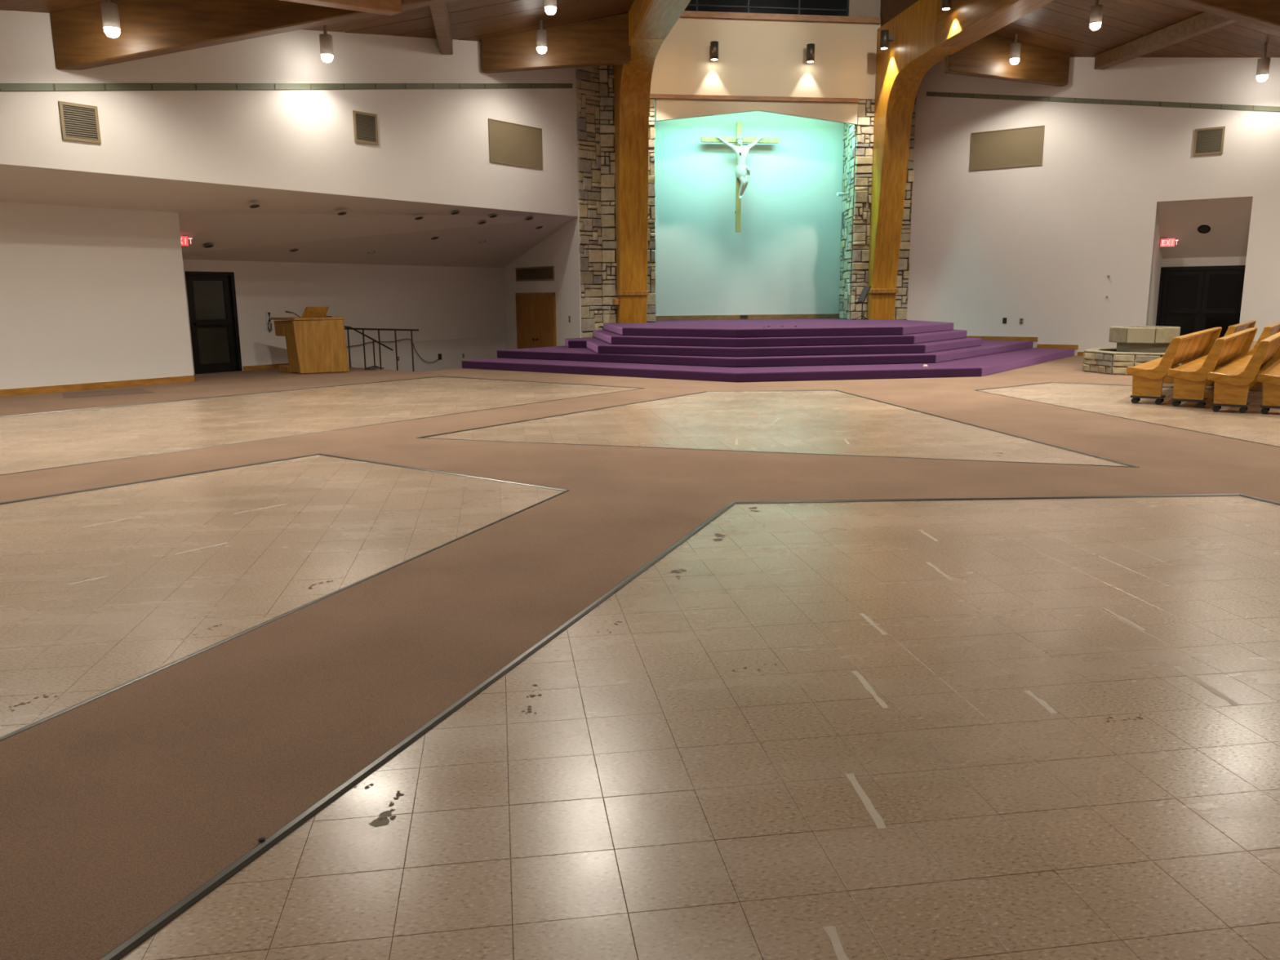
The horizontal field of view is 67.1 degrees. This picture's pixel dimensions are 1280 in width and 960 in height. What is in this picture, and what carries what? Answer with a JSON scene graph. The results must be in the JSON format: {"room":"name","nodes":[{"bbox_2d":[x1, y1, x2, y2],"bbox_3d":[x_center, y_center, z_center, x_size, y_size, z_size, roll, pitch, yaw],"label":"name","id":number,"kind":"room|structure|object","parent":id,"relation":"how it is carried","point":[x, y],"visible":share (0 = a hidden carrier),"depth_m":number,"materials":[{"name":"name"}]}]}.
{"room":"house of worship","nodes":[
{"label":"house of worship","id":0,"kind":"room"},
{"bbox_2d":[0,201,193,389],"bbox_3d":[-12.930,-2.529,13.598,0.200,3.300,13.435,7,13,36],"label":"wall partition","id":1,"kind":"structure","parent":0,"point":[88,295],"depth_m":17.39,"materials":[{"name":"paint"}]},
{"bbox_2d":[0,375,195,396],"bbox_3d":[-12.618,-1.018,14.109,0.020,0.120,12.728,7,13,36],"label":"baseboard","id":2,"kind":"structure","parent":1,"relation":"attached to","point":[66,388],"depth_m":17.60,"materials":[{"name":"brown wood"}]},
{"bbox_2d":[0,164,216,212],"bbox_3d":[-12.051,-4.221,12.597,2.029,0.506,13.435,7,13,36],"label":"ceiling","id":3,"kind":"structure","parent":0,"point":[18,184],"depth_m":16.31,"materials":[{"name":"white paint"}]},
{"bbox_2d":[0,9,581,216],"bbox_3d":[-8.253,-7.135,15.716,0.250,4.270,22.231,7,13,36],"label":"wall","id":4,"kind":"structure","parent":0,"point":[433,147],"depth_m":18.21,"materials":[{"name":"paint"}]},
{"bbox_2d":[57,101,101,143],"bbox_3d":[-8.744,-5.579,15.085,0.030,0.560,0.566,7,13,36],"label":"air vent","id":5,"kind":"object","parent":4,"relation":"in","point":[78,122],"visible":1,"depth_m":15.08,"materials":[{"name":"beige metal"}]},
{"bbox_2d":[0,83,572,91],"bbox_3d":[-7.583,-6.706,16.479,0.020,3.240,19.855,7,13,36],"label":"trim","id":6,"kind":"structure","parent":4,"relation":"attached to","point":[3,86],"depth_m":17.28,"materials":[{"name":"paint"}]},
{"bbox_2d":[352,110,378,145],"bbox_3d":[-5.478,-7.029,19.293,0.030,0.590,0.566,7,13,36],"label":"air vent","id":7,"kind":"object","parent":4,"relation":"in","point":[365,124],"visible":1,"depth_m":19.29,"materials":[{"name":"beige metal"}]},
{"bbox_2d":[488,118,542,169],"bbox_3d":[-2.898,-7.866,22.669,0.030,0.940,1.782,7,13,36],"label":"acoustic panel","id":8,"kind":"object","parent":4,"relation":"in","point":[509,143],"visible":1,"depth_m":22.63,"materials":[{"name":"fabric"}]},
{"bbox_2d":[0,0,634,41],"bbox_3d":[-6.497,-6.202,7.953,17.350,3.757,34.750,-2,11,-8],"label":"ceiling","id":9,"kind":"structure","parent":0,"point":[477,20],"depth_m":19.54,"materials":[{"name":"brown wood"}]},
{"bbox_2d":[100,0,120,37],"bbox_3d":[-7.798,-6.876,14.220,0.230,0.678,0.230,-2,11,-8],"label":"pendant light","id":10,"kind":"object","parent":9,"relation":"in","point":[109,11],"visible":1,"depth_m":14.16,"materials":[{"name":"white metal"}]},
{"bbox_2d":[49,0,458,70],"bbox_3d":[-4.172,-7.840,15.301,9.650,2.790,0.300,-2,11,-8],"label":"beam","id":11,"kind":"structure","parent":9,"relation":"attached to","point":[148,28],"depth_m":14.88,"materials":[{"name":"brown wood"}]},
{"bbox_2d":[319,24,333,62],"bbox_3d":[-5.730,-8.033,17.624,0.230,0.774,0.230,-2,11,-8],"label":"pendant light","id":12,"kind":"object","parent":9,"relation":"in","point":[325,39],"visible":0.92,"depth_m":17.57,"materials":[{"name":"white metal"}]},
{"bbox_2d":[280,0,401,15],"bbox_3d":[-6.715,-6.602,11.564,0.300,1.915,9.581,7,13,36],"label":"diagonal beam","id":13,"kind":"structure","parent":9,"relation":"attached to","point":[388,7],"depth_m":14.73,"materials":[{"name":"brown wood"}]},
{"bbox_2d":[429,2,453,54],"bbox_3d":[-3.748,-8.749,18.068,0.260,0.440,5.350,-2,11,-8],"label":"beam","id":14,"kind":"structure","parent":9,"relation":"attached to","point":[439,12],"depth_m":18.57,"materials":[{"name":"brown wood"}]},
{"bbox_2d":[536,19,546,53],"bbox_3d":[-2.132,-9.592,20.903,0.230,0.681,0.230,-2,11,-8],"label":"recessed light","id":15,"kind":"object","parent":9,"relation":"in","point":[541,34],"visible":1,"depth_m":20.83,"materials":[{"name":"white metal"}]},
{"bbox_2d":[544,0,556,14],"bbox_3d":[-1.679,-9.070,18.087,0.230,0.667,0.230,-2,11,-8],"label":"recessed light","id":16,"kind":"object","parent":9,"relation":"in","point":[550,6],"visible":1,"depth_m":18.05,"materials":[{"name":"white metal"}]},
{"bbox_2d":[480,13,631,73],"bbox_3d":[-1.879,-9.825,21.720,3.350,1.325,0.260,-2,11,-8],"label":"beam","id":17,"kind":"structure","parent":9,"relation":"attached to","point":[602,41],"depth_m":21.64,"materials":[{"name":"brown wood"}]},
{"bbox_2d":[182,259,506,374],"bbox_3d":[-7.177,-4.099,24.195,0.200,3.500,11.314,7,13,36],"label":"wall","id":18,"kind":"structure","parent":0,"point":[441,302],"depth_m":24.78,"materials":[{"name":"paint"}]},
{"bbox_2d":[185,271,242,373],"bbox_3d":[-9.368,-3.453,21.214,0.160,2.190,1.117,7,13,36],"label":"door","id":19,"kind":"structure","parent":18,"relation":"in","point":[211,295],"depth_m":21.22,"materials":[{"name":"black metal"}]},
{"bbox_2d":[243,363,288,370],"bbox_3d":[-8.361,-2.679,22.643,0.020,0.100,2.037,7,13,36],"label":"baseboard","id":20,"kind":"structure","parent":18,"relation":"attached to","point":[270,366],"depth_m":22.21,"materials":[{"name":"brown wood"}]},
{"bbox_2d":[265,311,271,331],"bbox_3d":[-8.518,-3.642,22.194,0.092,0.461,0.113,7,13,36],"label":"wall phone","id":21,"kind":"object","parent":18,"relation":"attached to","point":[268,316],"visible":1,"depth_m":22.16,"materials":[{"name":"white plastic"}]},
{"bbox_2d":[346,338,440,362],"bbox_3d":[-6.432,-3.312,25.093,0.045,0.679,3.330,7,13,36],"label":"cable","id":22,"kind":"object","parent":18,"relation":"attached to","point":[402,339],"visible":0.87,"depth_m":25.24,"materials":[{"name":"plastic"}]},
{"bbox_2d":[346,336,505,345],"bbox_3d":[-5.736,-3.756,26.045,0.015,0.025,5.940,7,13,36],"label":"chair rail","id":23,"kind":"object","parent":18,"relation":"attached to","point":[491,336],"visible":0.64,"depth_m":26.12,"materials":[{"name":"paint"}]},
{"bbox_2d":[177,183,577,267],"bbox_3d":[-5.674,-5.765,22.547,3.798,1.326,11.030,7,13,36],"label":"ceiling","id":24,"kind":"structure","parent":0,"point":[222,217],"depth_m":21.52,"materials":[{"name":"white paint"}]},
{"bbox_2d":[180,235,192,246],"bbox_3d":[-9.223,-4.859,19.428,0.394,0.300,0.071,-6,12,-27],"label":"exit sign","id":25,"kind":"object","parent":24,"relation":"hanging from","point":[184,240],"visible":0.34,"depth_m":19.44,"materials":[{"name":"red plastic"}]},
{"bbox_2d":[203,244,213,248],"bbox_3d":[-8.956,-4.854,20.059,0.206,0.070,0.206,-2,11,-8],"label":"recessed light","id":26,"kind":"object","parent":24,"relation":"in","point":[209,246],"visible":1,"depth_m":20.05,"materials":[{"name":"grey plastic"}]},
{"bbox_2d":[248,204,260,208],"bbox_3d":[-7.367,-5.234,18.466,0.206,0.070,0.206,-2,11,-8],"label":"recessed light","id":27,"kind":"object","parent":24,"relation":"in","point":[253,206],"visible":1,"depth_m":18.46,"materials":[{"name":"grey plastic"}]},
{"bbox_2d":[288,248,298,252],"bbox_3d":[-7.779,-5.163,21.710,0.206,0.070,0.206,-2,11,-8],"label":"recessed light","id":28,"kind":"object","parent":24,"relation":"in","point":[295,249],"visible":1,"depth_m":21.71,"materials":[{"name":"grey plastic"}]},
{"bbox_2d":[337,211,346,215],"bbox_3d":[-6.195,-5.541,20.085,0.206,0.070,0.206,-2,11,-8],"label":"recessed light","id":29,"kind":"object","parent":24,"relation":"in","point":[342,213],"visible":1,"depth_m":20.09,"materials":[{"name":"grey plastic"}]},
{"bbox_2d":[414,216,423,220],"bbox_3d":[-4.954,-5.865,21.641,0.206,0.070,0.206,-2,11,-8],"label":"recessed light","id":30,"kind":"object","parent":24,"relation":"in","point":[418,217],"visible":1,"depth_m":21.64,"materials":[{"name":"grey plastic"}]},
{"bbox_2d":[502,208,582,349],"bbox_3d":[-2.748,-5.064,26.641,0.040,4.400,3.987,-9,13,-36],"label":"wall","id":31,"kind":"structure","parent":0,"point":[560,250],"depth_m":25.84,"materials":[{"name":"paint"}]},
{"bbox_2d":[515,266,554,281],"bbox_3d":[-2.911,-5.691,26.676,0.030,0.380,2.020,-9,13,-36],"label":"air vent","id":32,"kind":"object","parent":31,"relation":"in","point":[542,273],"visible":1,"depth_m":26.63,"materials":[{"name":"brown metal"}]},
{"bbox_2d":[515,292,556,348],"bbox_3d":[-2.915,-4.090,26.956,0.090,2.230,2.040,-9,13,-36],"label":"door","id":33,"kind":"structure","parent":31,"relation":"in","point":[535,313],"depth_m":26.86,"materials":[{"name":"brown wood"}]},
{"bbox_2d":[0,355,1279,959],"bbox_3d":[3.149,-0.329,10.931,32.772,0.307,34.502,7,13,36],"label":"floor","id":34,"kind":"structure","parent":0,"point":[1033,729],"depth_m":4.19,"materials":[{"name":"tile"}]},
{"bbox_2d":[62,388,154,398],"bbox_3d":[-9.367,-1.519,16.882,1.389,0.006,1.054,-9,14,-38],"label":"floor mat","id":35,"kind":"object","parent":34,"relation":"on","point":[131,391],"visible":1,"depth_m":16.84,"materials":[{"name":"brown carpet"}]},
{"bbox_2d":[0,453,318,504],"bbox_3d":[-7.197,0.715,5.135,0.028,0.013,12.721,8,14,36],"label":"trim","id":36,"kind":"structure","parent":34,"relation":"on","point":[270,461],"depth_m":8.71,"materials":[{"name":"metal"}]},
{"bbox_2d":[0,376,439,417],"bbox_3d":[-8.256,-1.083,14.574,0.022,0.013,13.593,8,14,37],"label":"trim","id":37,"kind":"structure","parent":34,"relation":"on","point":[432,376],"depth_m":15.87,"materials":[{"name":"metal"}]},
{"bbox_2d":[257,836,265,842],"bbox_3d":[-1.137,1.079,2.904,0.021,0.009,0.022,-2,11,-8],"label":"clod","id":38,"kind":"object","parent":34,"relation":"on","point":[260,839],"visible":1,"depth_m":2.90,"materials":[{"name":"soil"}]},
{"bbox_2d":[0,489,568,741],"bbox_3d":[-1.956,0.756,4.685,0.028,0.013,7.474,4,12,21],"label":"trim","id":39,"kind":"structure","parent":34,"relation":"on","point":[160,668],"depth_m":4.64,"materials":[{"name":"metal"}]},
{"bbox_2d":[270,306,349,373],"bbox_3d":[-7.221,-3.071,21.113,1.429,1.420,1.017,-6,12,-26],"label":"lectern","id":40,"kind":"object","parent":34,"relation":"on","point":[316,342],"visible":1,"depth_m":20.78,"materials":[{"name":"brown wood"}]},
{"bbox_2d":[0,387,645,475],"bbox_3d":[-3.885,-0.585,11.775,0.022,0.013,13.181,8,14,36],"label":"trim","id":41,"kind":"structure","parent":34,"relation":"on","point":[643,388],"depth_m":11.28,"materials":[{"name":"metal"}]},
{"bbox_2d":[364,365,383,369],"bbox_3d":[-6.013,-2.534,21.839,0.304,0.080,0.370,4,12,21],"label":"heap","id":42,"kind":"object","parent":34,"relation":"on","point":[372,367],"visible":1,"depth_m":21.82,"materials":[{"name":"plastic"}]},
{"bbox_2d":[343,325,418,371],"bbox_3d":[-6.068,-2.873,21.945,1.503,1.320,2.719,-6,12,-26],"label":"stair railing","id":43,"kind":"object","parent":34,"relation":"on","point":[348,328],"visible":0.82,"depth_m":21.86,"materials":[{"name":"metal"}]},
{"bbox_2d":[98,502,735,959],"bbox_3d":[-0.472,0.772,4.530,0.038,0.013,6.673,4,12,21],"label":"trim","id":44,"kind":"structure","parent":34,"relation":"on","point":[150,929],"depth_m":3.22,"materials":[{"name":"metal"}]},
{"bbox_2d":[318,453,566,491],"bbox_3d":[-1.984,-0.091,9.109,3.430,0.013,0.028,7,13,36],"label":"trim","id":45,"kind":"structure","parent":34,"relation":"on","point":[319,454],"depth_m":8.94,"materials":[{"name":"metal"}]},
{"bbox_2d":[440,376,643,388],"bbox_3d":[-2.009,-1.869,18.393,5.142,0.013,0.022,7,13,35],"label":"trim","id":46,"kind":"structure","parent":34,"relation":"on","point":[440,376],"depth_m":18.23,"materials":[{"name":"metal"}]},
{"bbox_2d":[418,391,706,437],"bbox_3d":[-0.732,-0.987,13.731,0.022,0.013,6.358,7,13,35],"label":"trim","id":47,"kind":"structure","parent":34,"relation":"on","point":[704,391],"depth_m":13.08,"materials":[{"name":"metal"}]},
{"bbox_2d":[462,318,1074,382],"bbox_3d":[3.551,-3.330,23.437,10.948,0.890,11.383,7,13,35],"label":"platform","id":48,"kind":"object","parent":34,"relation":"on","point":[732,350],"visible":0.98,"depth_m":20.39,"materials":[{"name":"purple carpet"}]},
{"bbox_2d":[575,64,656,337],"bbox_3d":[-0.722,-7.337,25.868,2.137,7.580,2.333,-2,11,-8],"label":"stone pier","id":49,"kind":"object","parent":48,"relation":"on","point":[595,100],"visible":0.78,"depth_m":25.03,"materials":[{"name":"beige stone"}]},
{"bbox_2d":[612,0,690,323],"bbox_3d":[2.000,-4.955,9.606,0.900,7.610,32.220,-2,11,-8],"label":"arch","id":50,"kind":"object","parent":48,"relation":"on","point":[650,21],"depth_m":24.15,"materials":[{"name":"brown wood"}]},
{"bbox_2d":[853,285,871,320],"bbox_3d":[6.000,-4.747,25.932,0.423,0.907,0.394,-2,11,-8],"label":"stand","id":51,"kind":"object","parent":48,"relation":"on","point":[864,294],"visible":1,"depth_m":25.93,"materials":[{"name":"metal"}]},
{"bbox_2d":[838,96,916,319],"bbox_3d":[6.513,-7.670,27.278,1.770,7.580,2.143,-2,11,-8],"label":"stone pier","id":52,"kind":"object","parent":48,"relation":"on","point":[858,139],"visible":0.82,"depth_m":26.57,"materials":[{"name":"beige stone"}]},
{"bbox_2d":[836,192,848,196],"bbox_3d":[5.676,-7.983,26.998,0.387,0.125,0.110,-6,12,-25],"label":"camera","id":53,"kind":"object","parent":52,"relation":"attached to","point":[837,193],"visible":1,"depth_m":26.93,"materials":[{"name":"white plastic"}]},
{"bbox_2d":[866,0,1053,319],"bbox_3d":[8.996,-5.217,10.658,0.780,7.609,32.320,-2,11,-8],"label":"arch","id":54,"kind":"object","parent":48,"relation":"on","point":[924,33],"visible":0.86,"depth_m":25.02,"materials":[{"name":"brown wood"}]},
{"bbox_2d":[880,29,893,49],"bbox_3d":[6.266,-11.186,24.537,0.330,0.429,0.208,-2,11,-8],"label":"wall sconce","id":55,"kind":"object","parent":54,"relation":"attached to","point":[885,37],"visible":1,"depth_m":24.46,"materials":[{"name":"metal"}]},
{"bbox_2d":[941,0,955,10],"bbox_3d":[6.772,-10.544,21.164,0.330,0.429,0.208,-2,11,-8],"label":"wall sconce","id":56,"kind":"object","parent":54,"relation":"attached to","point":[945,4],"visible":1,"depth_m":21.11,"materials":[{"name":"metal"}]},
{"bbox_2d":[706,389,835,391],"bbox_3d":[2.212,-1.504,16.297,2.184,0.013,0.022,-1,11,-2],"label":"trim","id":57,"kind":"structure","parent":34,"relation":"on","point":[824,389],"depth_m":16.29,"materials":[{"name":"metal"}]},
{"bbox_2d":[416,437,1138,467],"bbox_3d":[1.015,-0.301,10.070,7.554,0.013,0.022,3,11,17],"label":"trim","id":58,"kind":"structure","parent":34,"relation":"on","point":[416,437],"depth_m":9.87,"materials":[{"name":"metal"}]},
{"bbox_2d":[733,493,1239,503],"bbox_3d":[2.763,0.147,7.650,4.055,0.013,0.038,-1,11,-2],"label":"trim","id":59,"kind":"structure","parent":34,"relation":"on","point":[1188,495],"depth_m":7.64,"materials":[{"name":"metal"}]},
{"bbox_2d":[835,389,1138,466],"bbox_3d":[3.959,-0.819,12.636,0.022,0.013,7.633,-2,11,-10],"label":"trim","id":60,"kind":"structure","parent":34,"relation":"on","point":[1048,444],"depth_m":11.13,"materials":[{"name":"metal"}]},
{"bbox_2d":[975,382,1052,390],"bbox_3d":[6.491,-1.626,16.737,2.263,0.013,0.022,-8,13,-35],"label":"trim","id":61,"kind":"structure","parent":34,"relation":"on","point":[1046,382],"depth_m":16.69,"materials":[{"name":"metal"}]},
{"bbox_2d":[975,390,1279,447],"bbox_3d":[6.303,-0.698,11.900,0.022,0.013,8.652,-2,11,-9],"label":"trim","id":62,"kind":"structure","parent":34,"relation":"on","point":[975,390],"depth_m":12.01,"materials":[{"name":"metal"}]},
{"bbox_2d":[1082,325,1182,375],"bbox_3d":[10.105,-2.622,19.414,2.133,0.900,2.134,-2,11,-8],"label":"baptismal font","id":63,"kind":"object","parent":34,"relation":"on","point":[1136,345],"visible":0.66,"depth_m":18.94,"materials":[{"name":"grey stone"}]},
{"bbox_2d":[1108,325,1180,343],"bbox_3d":[10.107,-2.917,19.360,1.249,0.300,1.249,-2,11,-8],"label":"basin","id":64,"kind":"object","parent":63,"relation":"in","point":[1121,334],"depth_m":18.87,"materials":[{"name":"stone"}]},
{"bbox_2d":[1052,382,1262,391],"bbox_3d":[11.738,-1.231,14.436,10.528,0.013,0.022,7,13,34],"label":"trim","id":65,"kind":"structure","parent":34,"relation":"on","point":[1052,382],"depth_m":16.84,"materials":[{"name":"metal"}]},
{"bbox_2d":[1126,327,1222,404],"bbox_3d":[8.739,-1.930,15.698,0.660,0.962,4.750,7,13,36],"label":"pew","id":66,"kind":"object","parent":34,"relation":"on","point":[1148,378],"visible":0.91,"depth_m":14.03,"materials":[{"name":"brown wood"}]},
{"bbox_2d":[1167,327,1257,408],"bbox_3d":[9.097,-1.850,15.265,0.660,0.962,4.750,7,13,36],"label":"pew","id":67,"kind":"object","parent":34,"relation":"on","point":[1190,379],"visible":0.91,"depth_m":13.56,"materials":[{"name":"brown wood"}]},
{"bbox_2d":[1223,320,1256,336],"bbox_3d":[11.914,-2.716,19.659,0.660,0.962,4.100,7,13,36],"label":"pew","id":68,"kind":"object","parent":34,"relation":"on","point":[1235,328],"visible":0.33,"depth_m":19.15,"materials":[{"name":"brown wood"}]},
{"bbox_2d":[1207,332,1279,413],"bbox_3d":[9.292,-1.730,14.633,0.660,0.962,4.750,7,13,36],"label":"pew","id":69,"kind":"object","parent":34,"relation":"on","point":[1233,380],"visible":0.94,"depth_m":12.89,"materials":[{"name":"brown wood"}]},
{"bbox_2d":[1239,493,1279,505],"bbox_3d":[5.457,0.601,5.157,0.038,0.013,5.379,-3,11,-14],"label":"trim","id":70,"kind":"structure","parent":34,"relation":"on","point":[1240,495],"depth_m":7.52,"materials":[{"name":"metal"}]},
{"bbox_2d":[1247,321,1279,354],"bbox_3d":[12.212,-2.611,19.098,0.660,0.962,4.100,7,13,36],"label":"pew","id":71,"kind":"object","parent":34,"relation":"on","point":[1268,331],"visible":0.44,"depth_m":17.44,"materials":[{"name":"brown wood"}]},
{"bbox_2d":[1256,359,1279,413],"bbox_3d":[9.775,-1.683,14.365,0.660,0.962,4.750,7,13,36],"label":"pew","id":72,"kind":"object","parent":34,"relation":"on","point":[1270,377],"visible":1,"depth_m":12.66,"materials":[{"name":"brown wood"}]},
{"bbox_2d":[653,99,844,315],"bbox_3d":[2.892,-7.469,27.643,6.200,6.450,0.150,-2,11,-8],"label":"wall","id":73,"kind":"structure","parent":0,"point":[784,256],"depth_m":27.60,"materials":[{"name":"paint"}]},
{"bbox_2d":[701,121,779,231],"bbox_3d":[2.808,-8.477,27.059,2.220,2.954,0.608,-2,11,-8],"label":"crucifix","id":74,"kind":"object","parent":73,"relation":"attached to","point":[741,152],"visible":1,"depth_m":26.83,"materials":[{"name":"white wood"}]},
{"bbox_2d":[740,315,747,318],"bbox_3d":[3.023,-4.745,28.072,0.196,0.072,0.014,-2,11,-8],"label":"floor outlet","id":75,"kind":"object","parent":73,"relation":"attached to","point":[741,316],"visible":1,"depth_m":28.07,"materials":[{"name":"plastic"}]},
{"bbox_2d":[655,313,839,320],"bbox_3d":[2.938,-4.733,28.081,6.020,0.130,0.025,-2,11,-8],"label":"baseboard","id":76,"kind":"structure","parent":73,"relation":"attached to","point":[828,315],"depth_m":28.10,"materials":[{"name":"brown wood"}]},
{"bbox_2d":[649,17,880,124],"bbox_3d":[3.103,-10.694,25.359,6.600,2.520,0.200,-2,11,-8],"label":"wall","id":77,"kind":"structure","parent":0,"point":[757,58],"depth_m":25.26,"materials":[{"name":"beige paint"}]},
{"bbox_2d":[710,40,718,60],"bbox_3d":[1.901,-11.024,24.849,0.210,0.429,0.329,-2,11,-8],"label":"wall sconce","id":78,"kind":"object","parent":77,"relation":"attached to","point":[714,44],"visible":1,"depth_m":24.71,"materials":[{"name":"metal"}]},
{"bbox_2d":[649,93,858,102],"bbox_3d":[2.989,-10.020,25.408,5.700,0.100,0.240,-2,11,-8],"label":"lintel","id":79,"kind":"object","parent":77,"relation":"attached to","point":[655,96],"visible":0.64,"depth_m":25.29,"materials":[{"name":"brown wood"}]},
{"bbox_2d":[680,10,880,23],"bbox_3d":[3.071,-11.988,25.046,6.540,0.140,0.280,-2,11,-8],"label":"sill","id":80,"kind":"structure","parent":77,"relation":"on","point":[686,14],"depth_m":25.00,"materials":[{"name":"brown wood"}]},
{"bbox_2d":[805,43,814,62],"bbox_3d":[4.433,-11.126,25.210,0.210,0.429,0.329,-2,11,-8],"label":"wall sconce","id":81,"kind":"object","parent":77,"relation":"attached to","point":[810,55],"visible":1,"depth_m":25.07,"materials":[{"name":"metal"}]},
{"bbox_2d":[848,0,880,17],"bbox_3d":[5.909,-13.293,25.297,0.880,2.280,0.100,-2,11,-8],"label":"wall","id":82,"kind":"structure","parent":0,"point":[866,8],"depth_m":25.41,"materials":[{"name":"beige paint"}]},
{"bbox_2d":[684,0,848,16],"bbox_3d":[2.693,-13.130,24.860,5.622,2.180,0.070,-2,11,-8],"label":"window","id":83,"kind":"structure","parent":82,"relation":"in","point":[818,7],"depth_m":25.14,"materials":[{"name":"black glass"}]},
{"bbox_2d":[880,0,919,26],"bbox_3d":[9.075,-10.024,8.614,0.460,2.680,34.900,-2,11,-8],"label":"wall","id":84,"kind":"structure","parent":0,"point":[890,9],"depth_m":24.76,"materials":[{"name":"brown wood"}]},
{"bbox_2d":[906,57,1279,355],"bbox_3d":[17.014,-6.451,20.304,22.769,7.969,1.534,7,13,36],"label":"wall","id":85,"kind":"structure","parent":0,"point":[1039,245],"depth_m":23.91,"materials":[{"name":"paint"}]},
{"bbox_2d":[966,335,1037,341],"bbox_3d":[9.372,-3.762,25.636,2.263,0.100,0.020,7,13,36],"label":"baseboard","id":86,"kind":"structure","parent":85,"relation":"attached to","point":[985,338],"depth_m":25.43,"materials":[{"name":"brown wood"}]},
{"bbox_2d":[969,125,1044,170],"bbox_3d":[9.362,-8.475,24.704,1.810,0.940,0.030,7,13,36],"label":"acoustic panel","id":87,"kind":"object","parent":85,"relation":"in","point":[1023,146],"visible":1,"depth_m":24.68,"materials":[{"name":"fabric"}]},
{"bbox_2d":[1036,343,1078,348],"bbox_3d":[10.679,-3.416,24.715,0.990,0.100,0.020,7,13,36],"label":"baseboard","id":88,"kind":"structure","parent":85,"relation":"attached to","point":[1045,346],"depth_m":24.70,"materials":[{"name":"brown wood"}]},
{"bbox_2d":[1077,351,1084,355],"bbox_3d":[11.680,-3.117,24.017,1.499,0.100,0.020,7,13,36],"label":"baseboard","id":89,"kind":"structure","parent":85,"relation":"attached to","point":[1079,353],"depth_m":24.41,"materials":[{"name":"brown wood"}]},
{"bbox_2d":[926,91,1279,111],"bbox_3d":[14.153,-8.112,21.154,16.264,2.750,0.020,7,13,36],"label":"trim","id":90,"kind":"structure","parent":85,"relation":"attached to","point":[1160,104],"depth_m":23.12,"materials":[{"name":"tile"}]},
{"bbox_2d":[1155,265,1245,337],"bbox_3d":[13.905,-4.179,23.942,1.938,2.190,0.160,7,13,36],"label":"door","id":91,"kind":"structure","parent":85,"relation":"in","point":[1180,288],"depth_m":23.91,"materials":[{"name":"black metal"}]},
{"bbox_2d":[1192,126,1225,155],"bbox_3d":[13.008,-7.746,22.087,0.594,0.590,0.030,7,13,36],"label":"air vent","id":92,"kind":"object","parent":85,"relation":"in","point":[1210,140],"visible":1,"depth_m":22.09,"materials":[{"name":"beige metal"}]},
{"bbox_2d":[990,0,1279,57],"bbox_3d":[17.500,-7.071,11.341,17.350,3.737,34.650,-2,11,-8],"label":"ceiling","id":93,"kind":"structure","parent":0,"point":[1062,26],"depth_m":21.12,"materials":[{"name":"brown wood"}]},
{"bbox_2d":[944,34,1070,86],"bbox_3d":[8.872,-10.233,23.308,3.100,1.304,0.260,-2,11,-8],"label":"beam","id":94,"kind":"structure","parent":93,"relation":"attached to","point":[988,57],"depth_m":23.23,"materials":[{"name":"brown wood"}]},
{"bbox_2d":[1009,33,1021,64],"bbox_3d":[8.850,-10.159,22.774,0.230,0.684,0.230,-2,11,-8],"label":"pendant light","id":95,"kind":"object","parent":93,"relation":"in","point":[1015,51],"visible":1,"depth_m":22.71,"materials":[{"name":"white metal"}]},
{"bbox_2d":[1089,0,1102,30],"bbox_3d":[9.349,-9.582,19.790,0.230,0.683,0.230,-2,11,-8],"label":"pendant light","id":96,"kind":"object","parent":93,"relation":"in","point":[1096,11],"visible":1,"depth_m":19.73,"materials":[{"name":"white metal"}]},
{"bbox_2d":[1093,11,1236,69],"bbox_3d":[11.374,-9.470,20.501,0.260,0.360,5.370,-2,11,-8],"label":"beam","id":97,"kind":"structure","parent":93,"relation":"attached to","point":[1204,22],"depth_m":20.77,"materials":[{"name":"brown wood"}]},
{"bbox_2d":[1164,0,1279,32],"bbox_3d":[12.951,-8.551,18.016,9.350,2.689,0.300,-2,11,-8],"label":"beam","id":98,"kind":"structure","parent":93,"relation":"attached to","point":[1264,14],"depth_m":17.61,"materials":[{"name":"brown wood"}]},
{"bbox_2d":[1256,44,1270,81],"bbox_3d":[13.318,-8.904,20.628,0.230,0.749,0.230,-2,11,-8],"label":"pendant light","id":99,"kind":"object","parent":93,"relation":"in","point":[1263,64],"visible":1,"depth_m":20.57,"materials":[{"name":"white metal"}]},
{"bbox_2d":[1156,196,1253,258],"bbox_3d":[13.469,-6.051,23.010,1.938,1.426,1.384,7,13,36],"label":"ceiling","id":100,"kind":"structure","parent":0,"point":[1228,219],"depth_m":22.98,"materials":[{"name":"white paint"}]},
{"bbox_2d":[1160,236,1178,247],"bbox_3d":[12.950,-5.855,23.622,0.394,0.300,0.071,7,13,36],"label":"exit sign","id":101,"kind":"object","parent":100,"relation":"hanging from","point":[1164,242],"visible":1,"depth_m":23.62,"materials":[{"name":"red plastic"}]},
{"bbox_2d":[1197,225,1210,233],"bbox_3d":[13.443,-5.976,23.023,0.243,0.189,0.243,-2,11,-8],"label":"recessed light","id":102,"kind":"object","parent":100,"relation":"in","point":[1202,228],"visible":1,"depth_m":23.02,"materials":[{"name":"black metal"}]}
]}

